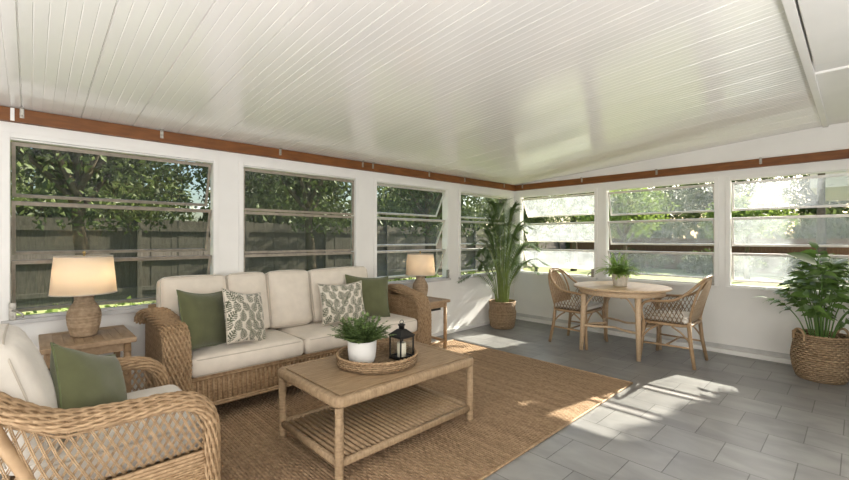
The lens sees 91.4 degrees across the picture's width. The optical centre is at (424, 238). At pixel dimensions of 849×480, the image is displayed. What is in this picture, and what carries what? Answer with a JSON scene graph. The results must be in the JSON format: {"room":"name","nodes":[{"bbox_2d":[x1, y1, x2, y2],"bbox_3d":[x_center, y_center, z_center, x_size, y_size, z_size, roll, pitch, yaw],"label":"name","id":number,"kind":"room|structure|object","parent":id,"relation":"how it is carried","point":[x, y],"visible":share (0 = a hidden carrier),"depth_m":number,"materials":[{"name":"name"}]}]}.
{"room":"sunroom","nodes":[
{"label":"sunroom","id":0,"kind":"room"},
{"bbox_2d":[0,121,513,391],"bbox_3d":[-1.294,0.150,4.208,7.730,2.300,0.100,0,0,-44],"label":"wall","id":1,"kind":"structure","parent":0,"point":[468,304],"depth_m":3.76,"materials":[{"name":"white paint"}]},
{"bbox_2d":[1,131,218,324],"bbox_3d":[-2.333,-0.068,3.217,1.337,1.275,0.242,0,0,-44],"label":"window","id":2,"kind":"structure","parent":1,"relation":"in","point":[9,310],"depth_m":3.02,"materials":[{"name":"white paint"}]},
{"bbox_2d":[0,106,514,190],"bbox_3d":[-1.268,-0.820,4.108,7.630,0.096,0.079,0,0,-44],"label":"trim","id":3,"kind":"structure","parent":1,"relation":"attached to","point":[7,114],"depth_m":3.52,"materials":[{"name":"wood"}]},
{"bbox_2d":[239,161,358,272],"bbox_3d":[-1.225,-0.068,4.223,1.308,1.275,0.095,0,0,-44],"label":"window","id":4,"kind":"structure","parent":1,"relation":"in","point":[316,174],"depth_m":4.16,"materials":[{"name":"white paint"}]},
{"bbox_2d":[374,178,450,284],"bbox_3d":[-0.174,-0.068,5.304,1.287,1.275,0.287,0,0,-44],"label":"window","id":5,"kind":"structure","parent":1,"relation":"in","point":[383,182],"depth_m":5.39,"materials":[{"name":"white paint"}]},
{"bbox_2d":[431,307,442,320],"bbox_3d":[0.079,0.990,5.428,0.440,0.180,0.025,0,0,-44],"label":"air vent","id":6,"kind":"object","parent":1,"relation":"in","point":[437,313],"visible":0.26,"depth_m":5.50,"materials":[{"name":"white paint"}]},
{"bbox_2d":[431,321,489,336],"bbox_3d":[-1.286,1.275,4.126,7.629,0.050,0.029,0,0,-44],"label":"baseboard","id":7,"kind":"structure","parent":1,"relation":"attached to","point":[449,331],"depth_m":5.84,"materials":[{"name":"white paint"}]},
{"bbox_2d":[458,188,510,278],"bbox_3d":[0.874,-0.068,6.328,1.270,1.275,0.249,0,0,-44],"label":"window","id":8,"kind":"structure","parent":1,"relation":"in","point":[460,191],"depth_m":6.13,"materials":[{"name":"white paint"}]},
{"bbox_2d":[0,0,821,184],"bbox_3d":[-0.102,-1.041,2.993,8.180,0.408,4.005,0,0,-44],"label":"ceiling","id":9,"kind":"structure","parent":0,"point":[512,92],"depth_m":2.53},
{"bbox_2d":[0,319,848,479],"bbox_3d":[0.701,1.360,2.041,7.830,0.120,5.990,0,0,-44],"label":"floor","id":10,"kind":"structure","parent":0,"point":[730,417],"depth_m":2.97,"materials":[{"name":"grey tile"}]},
{"bbox_2d":[215,339,632,479],"bbox_3d":[-0.190,1.292,3.244,3.615,0.016,2.175,0,0,-44],"label":"area rug","id":11,"kind":"object","parent":10,"relation":"on","point":[519,402],"visible":0.64,"depth_m":2.84,"materials":[{"name":"carpet"}]},
{"bbox_2d":[38,325,136,390],"bbox_3d":[-2.256,0.969,2.768,0.470,0.637,0.540,0,0,-44],"label":"side table","id":12,"kind":"object","parent":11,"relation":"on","point":[110,339],"visible":0.5,"depth_m":2.68,"materials":[{"name":"brown wood"}]},
{"bbox_2d":[48,251,116,337],"bbox_3d":[-2.283,0.366,2.777,0.359,0.567,0.359,0,0,-44],"label":"table lamp","id":13,"kind":"object","parent":12,"relation":"on","point":[80,277],"visible":1,"depth_m":2.69,"materials":[{"name":"fabric"}]},
{"bbox_2d":[0,323,220,479],"bbox_3d":[-1.591,0.772,1.833,1.050,1.059,0.911,0,0,-44],"label":"wicker armchair","id":14,"kind":"object","parent":11,"relation":"on","point":[162,431],"visible":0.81,"depth_m":1.64,"materials":[{"name":"wicker"}]},
{"bbox_2d":[0,324,59,475],"bbox_3d":[-1.713,0.635,1.711,0.325,0.527,0.648,0,0,-44],"label":"cushion","id":15,"kind":"object","parent":14,"relation":"on","point":[25,375],"depth_m":1.55,"materials":[{"name":"white fabric"}]},
{"bbox_2d":[50,342,126,434],"bbox_3d":[-1.534,0.700,1.908,0.229,0.509,0.524,0,0,2],"label":"throw pillow","id":16,"kind":"object","parent":14,"relation":"on","point":[80,379],"visible":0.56,"depth_m":1.80,"materials":[{"name":"green fabric"}]},
{"bbox_2d":[30,385,201,479],"bbox_3d":[-1.452,0.904,1.959,0.650,0.172,0.695,0,0,-44],"label":"seat cushion","id":17,"kind":"object","parent":14,"relation":"on","point":[161,389],"depth_m":1.73,"materials":[{"name":"white fabric"}]},
{"bbox_2d":[134,266,431,405],"bbox_3d":[-1.047,0.789,3.760,2.561,0.996,0.750,0,0,-44],"label":"wicker sofa","id":18,"kind":"object","parent":11,"relation":"on","point":[295,333],"visible":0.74,"depth_m":3.29,"materials":[{"name":"wicker"}]},
{"bbox_2d":[156,275,225,315],"bbox_3d":[-1.838,0.555,3.297,0.500,0.527,0.259,0,0,-44],"label":"cushion","id":19,"kind":"object","parent":18,"relation":"on","point":[166,293],"depth_m":3.20,"materials":[{"name":"beige fabric"}]},
{"bbox_2d":[176,289,226,349],"bbox_3d":[-1.626,0.595,3.063,0.191,0.478,0.500,0,0,15],"label":"throw pillow","id":20,"kind":"object","parent":18,"relation":"on","point":[203,314],"visible":0.75,"depth_m":2.97,"materials":[{"name":"green fabric"}]},
{"bbox_2d":[222,288,265,343],"bbox_3d":[-1.385,0.600,3.195,0.184,0.472,0.481,0,0,22],"label":"throw pillow","id":21,"kind":"object","parent":18,"relation":"on","point":[243,313],"visible":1,"depth_m":3.10,"materials":[{"name":"beige fabric"}]},
{"bbox_2d":[191,329,303,377],"bbox_3d":[-1.479,0.889,3.300,0.853,0.184,0.618,0,0,-44],"label":"seat cushion","id":22,"kind":"object","parent":18,"relation":"on","point":[281,347],"depth_m":3.08,"materials":[{"name":"beige fabric"}]},
{"bbox_2d":[225,272,269,329],"bbox_3d":[-1.537,0.555,3.582,0.351,0.527,0.253,0,0,-44],"label":"cushion","id":23,"kind":"object","parent":18,"relation":"on","point":[243,282],"depth_m":3.57,"materials":[{"name":"beige fabric"}]},
{"bbox_2d":[265,270,311,328],"bbox_3d":[-1.266,0.555,3.842,0.421,0.527,0.261,0,0,-44],"label":"cushion","id":24,"kind":"object","parent":18,"relation":"on","point":[288,292],"depth_m":3.75,"materials":[{"name":"beige fabric"}]},
{"bbox_2d":[307,266,366,321],"bbox_3d":[-0.870,0.555,4.219,0.695,0.527,0.255,0,0,-44],"label":"cushion","id":25,"kind":"object","parent":18,"relation":"on","point":[334,275],"depth_m":4.03,"materials":[{"name":"beige fabric"}]},
{"bbox_2d":[317,280,365,325],"bbox_3d":[-0.763,0.595,3.875,0.456,0.370,0.177,0,0,-36],"label":"throw pillow","id":26,"kind":"object","parent":18,"relation":"on","point":[344,300],"visible":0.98,"depth_m":3.81,"materials":[{"name":"beige fabric"}]},
{"bbox_2d":[278,313,416,353],"bbox_3d":[-0.716,0.888,4.027,1.266,0.182,0.618,0,0,-44],"label":"seat cushion","id":27,"kind":"object","parent":18,"relation":"on","point":[314,337],"depth_m":3.69,"materials":[{"name":"beige fabric"}]},
{"bbox_2d":[345,274,389,316],"bbox_3d":[-0.573,0.585,4.197,0.499,0.455,0.199,0,0,-25],"label":"throw pillow","id":28,"kind":"object","parent":18,"relation":"on","point":[374,290],"visible":0.71,"depth_m":4.17,"materials":[{"name":"green fabric"}]},
{"bbox_2d":[278,340,472,479],"bbox_3d":[-0.301,1.062,2.807,1.135,0.450,0.750,0,0,-44],"label":"coffee table","id":29,"kind":"object","parent":11,"relation":"on","point":[397,399],"visible":0.91,"depth_m":2.63,"materials":[{"name":"wood"}]},
{"bbox_2d":[289,386,462,456],"bbox_3d":[-0.301,1.198,2.807,1.005,0.029,0.670,0,0,-44],"label":"slatted shelf","id":30,"kind":"object","parent":29,"relation":"attached to","point":[410,409],"depth_m":2.74,"materials":[{"name":"wood"}]},
{"bbox_2d":[336,341,417,374],"bbox_3d":[-0.320,0.799,2.802,0.553,0.075,0.552,0,0,-44],"label":"woven tray","id":31,"kind":"object","parent":29,"relation":"on","point":[381,364],"visible":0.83,"depth_m":2.62,"materials":[{"name":"wicker"}]},
{"bbox_2d":[327,311,395,362],"bbox_3d":[-0.424,0.662,2.743,0.484,0.324,0.435,0,0,15],"label":"potted herb","id":32,"kind":"object","parent":31,"relation":"on","point":[361,338],"visible":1,"depth_m":2.69,"materials":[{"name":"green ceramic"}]},
{"bbox_2d":[347,340,376,362],"bbox_3d":[-0.417,0.751,2.765,0.192,0.147,0.192,0,0,-44],"label":"pot","id":33,"kind":"object","parent":32,"relation":"on","point":[365,352],"depth_m":2.69,"materials":[{"name":"white ceramic"}]},
{"bbox_2d":[388,320,414,360],"bbox_3d":[-0.157,0.691,2.840,0.132,0.267,0.132,0,0,-44],"label":"lantern","id":34,"kind":"object","parent":31,"relation":"on","point":[401,333],"visible":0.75,"depth_m":2.82,"materials":[{"name":"black metal"}]},
{"bbox_2d":[397,341,405,356],"bbox_3d":[-0.157,0.755,2.840,0.062,0.102,0.062,0,0,-44],"label":"candle","id":35,"kind":"object","parent":34,"relation":"in","point":[403,342],"visible":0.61,"depth_m":2.82,"materials":[{"name":"beige wax"}]},
{"bbox_2d":[428,296,449,348],"bbox_3d":[-0.026,1.001,4.885,0.450,0.572,0.490,0,0,-44],"label":"side table","id":36,"kind":"object","parent":11,"relation":"on","point":[435,302],"visible":0.3,"depth_m":4.84,"materials":[{"name":"brown wood"}]},
{"bbox_2d":[405,251,434,295],"bbox_3d":[-0.049,0.431,4.924,0.359,0.567,0.359,0,0,-44],"label":"table lamp","id":37,"kind":"object","parent":36,"relation":"on","point":[420,265],"visible":0.79,"depth_m":4.80,"materials":[{"name":"fabric"}]},
{"bbox_2d":[458,197,549,329],"bbox_3d":[1.278,0.331,5.793,1.479,1.936,1.016,0,0,-44],"label":"potted palm","id":38,"kind":"object","parent":10,"relation":"on","point":[502,310],"visible":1,"depth_m":5.94,"materials":[{"name":"plant"}]},
{"bbox_2d":[489,300,515,329],"bbox_3d":[1.138,1.107,6.055,0.400,0.384,0.400,0,0,-44],"label":"basket","id":39,"kind":"object","parent":38,"relation":"on","point":[502,313],"depth_m":5.90,"materials":[{"name":"brown wicker"}]},
{"bbox_2d":[548,267,607,349],"bbox_3d":[1.898,0.837,5.235,0.605,0.932,0.608,0,0,-44],"label":"dining chair","id":40,"kind":"object","parent":10,"relation":"on","point":[561,297],"visible":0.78,"depth_m":5.19,"materials":[{"name":"wicker"}]},
{"bbox_2d":[555,299,601,310],"bbox_3d":[1.934,0.832,5.197,0.465,0.092,0.424,0,0,-44],"label":"seat cushion","id":41,"kind":"object","parent":40,"relation":"on","point":[593,305],"depth_m":5.09,"materials":[{"name":"white fabric"}]},
{"bbox_2d":[573,281,671,361],"bbox_3d":[2.293,0.925,4.842,1.040,0.750,1.040,0,0,-44],"label":"dining table","id":42,"kind":"object","parent":10,"relation":"on","point":[638,291],"visible":0.88,"depth_m":4.65,"materials":[{"name":"brown wood"}]},
{"bbox_2d":[594,252,646,286],"bbox_3d":[2.248,0.349,4.795,0.581,0.400,0.552,0,0,-44],"label":"potted fern","id":43,"kind":"object","parent":42,"relation":"on","point":[619,273],"visible":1,"depth_m":4.72,"materials":[{"name":"green plant"}]},
{"bbox_2d":[611,274,627,286],"bbox_3d":[2.256,0.477,4.779,0.180,0.144,0.180,0,0,-44],"label":"pot","id":44,"kind":"object","parent":43,"relation":"attached to","point":[622,282],"depth_m":4.71,"materials":[{"name":"ceramic"}]},
{"bbox_2d":[641,275,712,369],"bbox_3d":[2.698,0.837,4.410,0.605,0.932,0.608,0,0,-44],"label":"dining chair","id":45,"kind":"object","parent":10,"relation":"on","point":[674,318],"visible":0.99,"depth_m":4.29,"materials":[{"name":"wicker"}]},
{"bbox_2d":[645,309,689,323],"bbox_3d":[2.662,0.832,4.448,0.465,0.092,0.424,0,0,-44],"label":"seat cushion","id":46,"kind":"object","parent":45,"relation":"on","point":[685,319],"depth_m":4.32,"materials":[{"name":"white fabric"}]},
{"bbox_2d":[754,240,848,384],"bbox_3d":[3.612,0.659,3.800,0.981,1.281,0.911,0,0,38],"label":"potted leafy plant","id":47,"kind":"object","parent":10,"relation":"on","point":[819,355],"visible":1,"depth_m":3.75,"materials":[{"name":"green plant"}]},
{"bbox_2d":[790,331,848,384],"bbox_3d":[3.669,1.093,3.832,0.432,0.412,0.432,0,0,-44],"label":"basket","id":48,"kind":"object","parent":47,"relation":"attached to","point":[821,357],"depth_m":3.70,"materials":[{"name":"brown wicker"}]},
{"bbox_2d":[514,122,848,353],"bbox_3d":[3.499,-0.010,4.707,0.100,2.620,5.790,0,0,-44],"label":"wall","id":49,"kind":"structure","parent":0,"point":[732,317],"depth_m":4.74,"materials":[{"name":"white paint"}]},
{"bbox_2d":[517,188,596,278],"bbox_3d":[2.023,-0.068,6.299,0.302,1.275,1.297,0,0,-44],"label":"window","id":50,"kind":"structure","parent":49,"relation":"in","point":[520,200],"depth_m":6.22,"materials":[{"name":"white paint"}]},
{"bbox_2d":[516,313,791,364],"bbox_3d":[3.455,1.276,4.640,0.054,0.048,5.754,0,0,-44],"label":"baseboard","id":51,"kind":"structure","parent":49,"relation":"attached to","point":[622,334],"depth_m":4.99,"materials":[{"name":"white paint"}]},
{"bbox_2d":[602,177,718,287],"bbox_3d":[2.951,-0.068,5.260,0.214,1.275,1.321,0,0,-44],"label":"window","id":52,"kind":"structure","parent":49,"relation":"in","point":[606,195],"depth_m":5.18,"materials":[{"name":"white paint"}]},
{"bbox_2d":[515,149,848,190],"bbox_3d":[3.452,-0.819,4.626,0.079,0.094,5.739,0,0,-44],"label":"trim","id":53,"kind":"structure","parent":49,"relation":"attached to","point":[835,154],"depth_m":4.83,"materials":[{"name":"wood"}]},
{"bbox_2d":[725,165,848,294],"bbox_3d":[3.901,-0.068,4.248,0.118,1.275,1.322,0,0,-44],"label":"window","id":54,"kind":"structure","parent":49,"relation":"in","point":[729,185],"depth_m":4.48,"materials":[{"name":"white paint"}]},
{"bbox_2d":[781,0,828,127],"bbox_3d":[1.229,-1.117,1.486,7.630,0.023,0.042,0,0,-44],"label":"trim","id":55,"kind":"structure","parent":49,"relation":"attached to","point":[790,6],"depth_m":2.46,"materials":[{"name":"white paint"}]},
{"bbox_2d":[795,0,848,124],"bbox_3d":[2.084,-1.192,0.697,8.180,0.135,2.335,0,0,-44],"label":"ceiling","id":56,"kind":"structure","parent":0,"point":[833,84],"depth_m":3.06,"materials":[{"name":"white paint"}]},
{"bbox_2d":[797,0,848,64],"bbox_3d":[0.544,-1.121,0.676,5.520,0.037,0.168,0,0,-44],"label":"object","id":57,"kind":"structure","parent":56,"relation":"attached to","point":[826,22],"depth_m":2.17,"materials":[{"name":"white paint"}]},
{"label":"outside","id":58,"kind":"structure","parent":0,"visible":0},
{"bbox_2d":[16,253,848,314],"bbox_3d":[3.966,1.450,17.586,110.000,0.001,100.000,0,0,-44],"label":"ground","id":59,"kind":"structure","parent":58,"point":[753,276],"depth_m":15.80,"materials":[{"name":"green plant"}]},
{"bbox_2d":[11,146,72,214],"bbox_3d":[-11.781,-1.811,10.694,5.240,6.546,2.910,0,0,-44],"label":"tree","id":60,"kind":"object","parent":59,"relation":"on","point":[34,177],"visible":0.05,"depth_m":11.14,"materials":[{"name":"green plant"}]},
{"bbox_2d":[11,161,162,298],"bbox_3d":[-8.315,-0.016,9.715,4.265,4.085,1.423,0,0,-44],"label":"tree","id":61,"kind":"object","parent":59,"relation":"on","point":[37,183],"visible":0.04,"depth_m":9.46,"materials":[{"name":"green plant"}]},
{"bbox_2d":[11,141,207,303],"bbox_3d":[-5.804,-1.045,6.954,5.037,5.009,2.430,0,0,-44],"label":"tree","id":62,"kind":"object","parent":59,"relation":"on","point":[70,181],"visible":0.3,"depth_m":6.90,"materials":[{"name":"green plant"}]},
{"bbox_2d":[68,150,198,221],"bbox_3d":[-12.126,-1.811,16.856,5.240,6.546,2.910,0,0,-44],"label":"tree","id":63,"kind":"object","parent":59,"relation":"on","point":[168,213],"visible":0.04,"depth_m":17.67,"materials":[{"name":"green plant"}]},
{"bbox_2d":[16,268,485,315],"bbox_3d":[-1.707,1.208,8.179,13.442,0.542,4.096,0,0,-44],"label":"ground cover","id":64,"kind":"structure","parent":59,"relation":"on","point":[473,272],"depth_m":7.16,"materials":[{"name":"green plant"}]},
{"bbox_2d":[198,185,319,224],"bbox_3d":[-4.984,-0.016,12.888,4.265,4.085,1.423,0,0,-44],"label":"shrub","id":65,"kind":"object","parent":59,"relation":"on","point":[254,218],"visible":0.06,"depth_m":12.74,"materials":[{"name":"green plant"}]},
{"bbox_2d":[193,163,328,224],"bbox_3d":[-6.133,-1.811,16.073,5.240,6.546,2.910,0,0,-44],"label":"tree","id":66,"kind":"object","parent":59,"relation":"on","point":[202,185],"visible":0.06,"depth_m":14.66,"materials":[{"name":"green plant"}]},
{"bbox_2d":[11,216,565,311],"bbox_3d":[-1.032,0.495,14.682,24.845,1.910,0.119,0,0,-44],"label":"fence","id":67,"kind":"object","parent":59,"relation":"on","point":[137,279],"visible":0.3,"depth_m":10.09,"materials":[{"name":"wood"}]},
{"bbox_2d":[190,163,388,270],"bbox_3d":[-2.693,-1.043,9.642,5.037,5.004,2.430,0,0,-34],"label":"tree","id":68,"kind":"object","parent":59,"relation":"on","point":[311,193],"visible":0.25,"depth_m":9.45,"materials":[{"name":"green plant"}]},
{"bbox_2d":[312,182,345,224],"bbox_3d":[-6.307,-1.811,21.931,5.240,6.546,2.910,0,0,-44],"label":"tree","id":69,"kind":"object","parent":59,"relation":"on","point":[329,198],"visible":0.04,"depth_m":22.53,"materials":[{"name":"green plant"}]},
{"bbox_2d":[336,188,416,226],"bbox_3d":[-1.798,-0.016,15.922,4.265,4.085,1.423,0,0,-44],"label":"tree","id":70,"kind":"object","parent":59,"relation":"on","point":[379,222],"visible":0.09,"depth_m":15.92,"materials":[{"name":"green plant"}]},
{"bbox_2d":[382,187,441,226],"bbox_3d":[-0.314,-1.811,21.148,5.240,6.546,2.910,0,0,-44],"label":"tree","id":71,"kind":"object","parent":59,"relation":"on","point":[415,222],"visible":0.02,"depth_m":20.40,"materials":[{"name":"green plant"}]},
{"bbox_2d":[377,184,495,277],"bbox_3d":[0.092,-0.883,12.710,5.037,4.684,2.430,0,0,21],"label":"tree","id":72,"kind":"object","parent":59,"relation":"on","point":[429,201],"visible":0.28,"depth_m":12.57,"materials":[{"name":"green plant"}]},
{"bbox_2d":[430,196,485,228],"bbox_3d":[1.533,-0.016,19.094,4.265,4.085,1.423,0,0,-44],"label":"tree","id":73,"kind":"object","parent":59,"relation":"on","point":[467,206],"visible":0.02,"depth_m":19.17,"materials":[{"name":"green plant"}]},
{"bbox_2d":[481,198,532,228],"bbox_3d":[5.334,-1.811,26.527,5.240,6.546,2.910,0,0,-44],"label":"tree","id":74,"kind":"object","parent":59,"relation":"on","point":[485,198],"visible":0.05,"depth_m":25.25,"materials":[{"name":"green plant"}]},
{"bbox_2d":[472,196,551,231],"bbox_3d":[3.183,-1.227,15.565,2.430,5.373,5.037,0,0,-22],"label":"tree","id":75,"kind":"object","parent":59,"relation":"on","point":[497,200],"visible":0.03,"depth_m":15.89,"materials":[{"name":"green plant"}]},
{"bbox_2d":[500,194,576,271],"bbox_3d":[3.184,-0.353,11.722,2.084,3.619,1.092,0,0,33],"label":"tree","id":76,"kind":"object","parent":59,"relation":"on","point":[540,204],"visible":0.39,"depth_m":11.50,"materials":[{"name":"green plant"}]},
{"bbox_2d":[548,192,593,270],"bbox_3d":[6.708,-1.108,18.528,2.430,5.136,5.037,0,0,-5],"label":"tree","id":77,"kind":"object","parent":59,"relation":"on","point":[581,201],"visible":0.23,"depth_m":18.27,"materials":[{"name":"green plant"}]},
{"bbox_2d":[562,220,619,262],"bbox_3d":[9.535,0.250,24.119,1.264,3.342,3.808,0,0,-44],"label":"tree","id":78,"kind":"object","parent":59,"relation":"on","point":[567,244],"visible":0.19,"depth_m":24.51,"materials":[{"name":"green plant"}]},
{"bbox_2d":[575,186,678,277],"bbox_3d":[6.330,-0.170,12.845,2.977,3.259,2.857,0,0,-44],"label":"tree","id":79,"kind":"object","parent":59,"relation":"on","point":[624,202],"visible":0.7,"depth_m":12.52,"materials":[{"name":"green plant"}]},
{"bbox_2d":[609,247,673,269],"bbox_3d":[9.667,1.006,19.028,1.581,1.238,3.046,0,0,-44],"label":"shrub","id":80,"kind":"object","parent":59,"relation":"on","point":[639,259],"visible":0.56,"depth_m":18.65,"materials":[{"name":"green plant"}]},
{"bbox_2d":[628,221,694,238],"bbox_3d":[11.948,0.250,21.585,1.264,3.342,3.808,0,0,-44],"label":"shrub","id":81,"kind":"object","parent":59,"relation":"on","point":[668,234],"visible":0.12,"depth_m":21.18,"materials":[{"name":"green plant"}]},
{"bbox_2d":[637,185,702,237],"bbox_3d":[16.556,-1.811,28.765,5.240,6.546,2.910,0,0,27],"label":"tree","id":82,"kind":"object","parent":59,"relation":"on","point":[675,215],"visible":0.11,"depth_m":28.02,"materials":[{"name":"green plant"}]},
{"bbox_2d":[570,238,848,273],"bbox_3d":[15.198,0.710,16.023,0.119,1.480,20.245,0,0,-44],"label":"fence","id":83,"kind":"object","parent":59,"relation":"on","point":[583,258],"visible":0.35,"depth_m":18.55,"materials":[{"name":"grey wood"}]},
{"bbox_2d":[676,248,768,274],"bbox_3d":[11.873,1.006,16.710,1.581,1.238,3.046,0,0,-44],"label":"shrub","id":84,"kind":"object","parent":59,"relation":"on","point":[695,263],"visible":0.56,"depth_m":16.69,"materials":[{"name":"green plant"}]},
{"bbox_2d":[672,177,793,238],"bbox_3d":[16.387,-1.811,22.194,5.240,6.546,2.910,0,0,41],"label":"tree","id":85,"kind":"object","parent":59,"relation":"on","point":[699,196],"visible":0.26,"depth_m":22.19,"materials":[{"name":"green plant"}]},
{"bbox_2d":[695,221,787,238],"bbox_3d":[14.362,0.250,19.050,1.264,3.342,3.808,0,0,-44],"label":"shrub","id":86,"kind":"object","parent":59,"relation":"on","point":[699,235],"visible":0.06,"depth_m":18.38,"materials":[{"name":"green plant"}]},
{"bbox_2d":[698,191,800,279],"bbox_3d":[10.931,-0.089,14.002,2.714,3.096,2.829,0,0,-11],"label":"tree","id":87,"kind":"object","parent":59,"relation":"on","point":[748,229],"visible":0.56,"depth_m":13.51,"materials":[{"name":"green plant"}]},
{"bbox_2d":[764,174,848,238],"bbox_3d":[21.899,-1.811,23.176,2.910,6.546,5.240,0,0,-34],"label":"tree","id":88,"kind":"object","parent":59,"relation":"on","point":[810,198],"visible":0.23,"depth_m":23.11,"materials":[{"name":"green plant"}]},
{"bbox_2d":[773,251,848,278],"bbox_3d":[14.080,1.006,14.393,1.581,1.238,3.046,0,0,-44],"label":"shrub","id":89,"kind":"object","parent":59,"relation":"on","point":[792,262],"visible":0.26,"depth_m":14.82,"materials":[{"name":"green plant"}]},
{"bbox_2d":[790,207,848,250],"bbox_3d":[16.776,0.250,16.515,1.264,3.342,3.808,0,0,-44],"label":"shrub","id":90,"kind":"object","parent":59,"relation":"on","point":[807,229],"visible":0.32,"depth_m":16.77,"materials":[{"name":"green plant"}]},
{"bbox_2d":[816,173,826,278],"bbox_3d":[7.908,-1.709,8.355,1.943,6.326,1.461,0,0,-40],"label":"tree","id":91,"kind":"object","parent":59,"relation":"on","point":[821,200],"visible":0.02,"depth_m":8.36,"materials":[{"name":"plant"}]},
{"bbox_2d":[810,171,848,200],"bbox_3d":[13.859,-0.675,8.793,5.000,4.250,8.020,0,0,-44],"label":"house","id":92,"kind":"structure","parent":59,"relation":"on","point":[836,188],"depth_m":9.93,"materials":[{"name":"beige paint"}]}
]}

